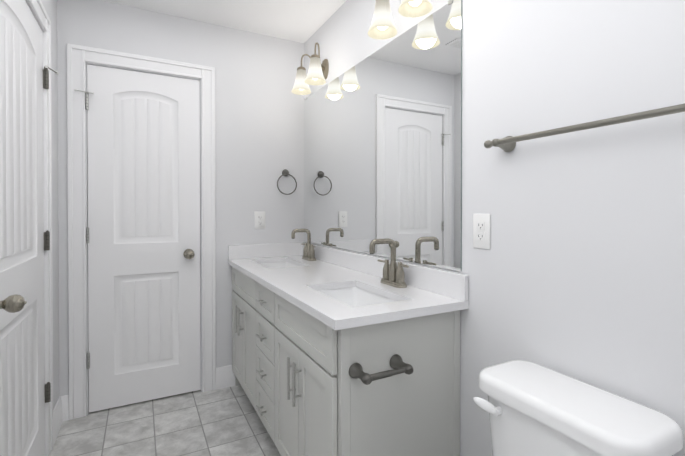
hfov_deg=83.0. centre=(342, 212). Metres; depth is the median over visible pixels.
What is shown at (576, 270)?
wall
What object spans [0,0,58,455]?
door
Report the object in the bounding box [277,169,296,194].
towel ring
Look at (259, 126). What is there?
wall
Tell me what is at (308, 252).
faucet
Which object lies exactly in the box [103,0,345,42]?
ceiling
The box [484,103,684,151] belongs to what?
towel rail
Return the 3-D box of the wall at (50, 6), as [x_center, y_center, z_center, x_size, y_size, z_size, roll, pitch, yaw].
[-0.623,-0.016,0.178,0.120,2.430,4.470,0,0,-28]
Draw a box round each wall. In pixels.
[25,0,58,409]
[57,0,303,414]
[304,0,684,455]
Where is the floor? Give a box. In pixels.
[50,385,280,455]
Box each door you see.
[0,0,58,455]
[74,64,200,411]
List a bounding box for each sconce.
[291,43,328,94]
[368,0,432,39]
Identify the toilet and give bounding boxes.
[473,360,682,455]
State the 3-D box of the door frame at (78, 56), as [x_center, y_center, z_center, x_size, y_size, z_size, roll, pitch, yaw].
[-1.203,0.113,2.387,0.807,2.139,0.019,0,0,-28]
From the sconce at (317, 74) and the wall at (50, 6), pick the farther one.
the sconce at (317, 74)
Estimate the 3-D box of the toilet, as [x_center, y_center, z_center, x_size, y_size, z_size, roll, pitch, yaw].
[0.329,0.825,0.860,0.757,0.739,0.431,0,0,-28]
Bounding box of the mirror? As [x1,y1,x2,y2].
[304,0,461,270]
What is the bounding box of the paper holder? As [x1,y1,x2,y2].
[349,354,413,384]
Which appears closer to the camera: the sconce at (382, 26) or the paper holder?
the paper holder
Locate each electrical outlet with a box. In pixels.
[255,211,264,228]
[473,214,489,248]
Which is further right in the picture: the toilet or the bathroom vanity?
the toilet
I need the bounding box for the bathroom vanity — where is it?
[228,242,468,455]
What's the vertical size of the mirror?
1.050 m
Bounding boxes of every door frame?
[26,0,53,455]
[67,44,215,419]
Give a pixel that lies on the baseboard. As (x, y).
(60, 412)
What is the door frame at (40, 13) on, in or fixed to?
attached to the wall at (50, 6)
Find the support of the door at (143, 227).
in the wall at (259, 126)
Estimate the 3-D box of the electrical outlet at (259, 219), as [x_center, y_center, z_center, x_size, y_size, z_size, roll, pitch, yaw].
[-0.579,0.056,2.719,0.077,0.124,0.008,0,0,-28]
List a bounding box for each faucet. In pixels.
[291,229,315,260]
[369,238,408,287]
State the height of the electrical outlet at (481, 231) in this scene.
0.124 m
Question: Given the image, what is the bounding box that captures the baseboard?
[53,395,67,443]
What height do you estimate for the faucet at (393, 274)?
0.209 m
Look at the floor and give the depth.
2.11 m
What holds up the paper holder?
attached to the bathroom vanity

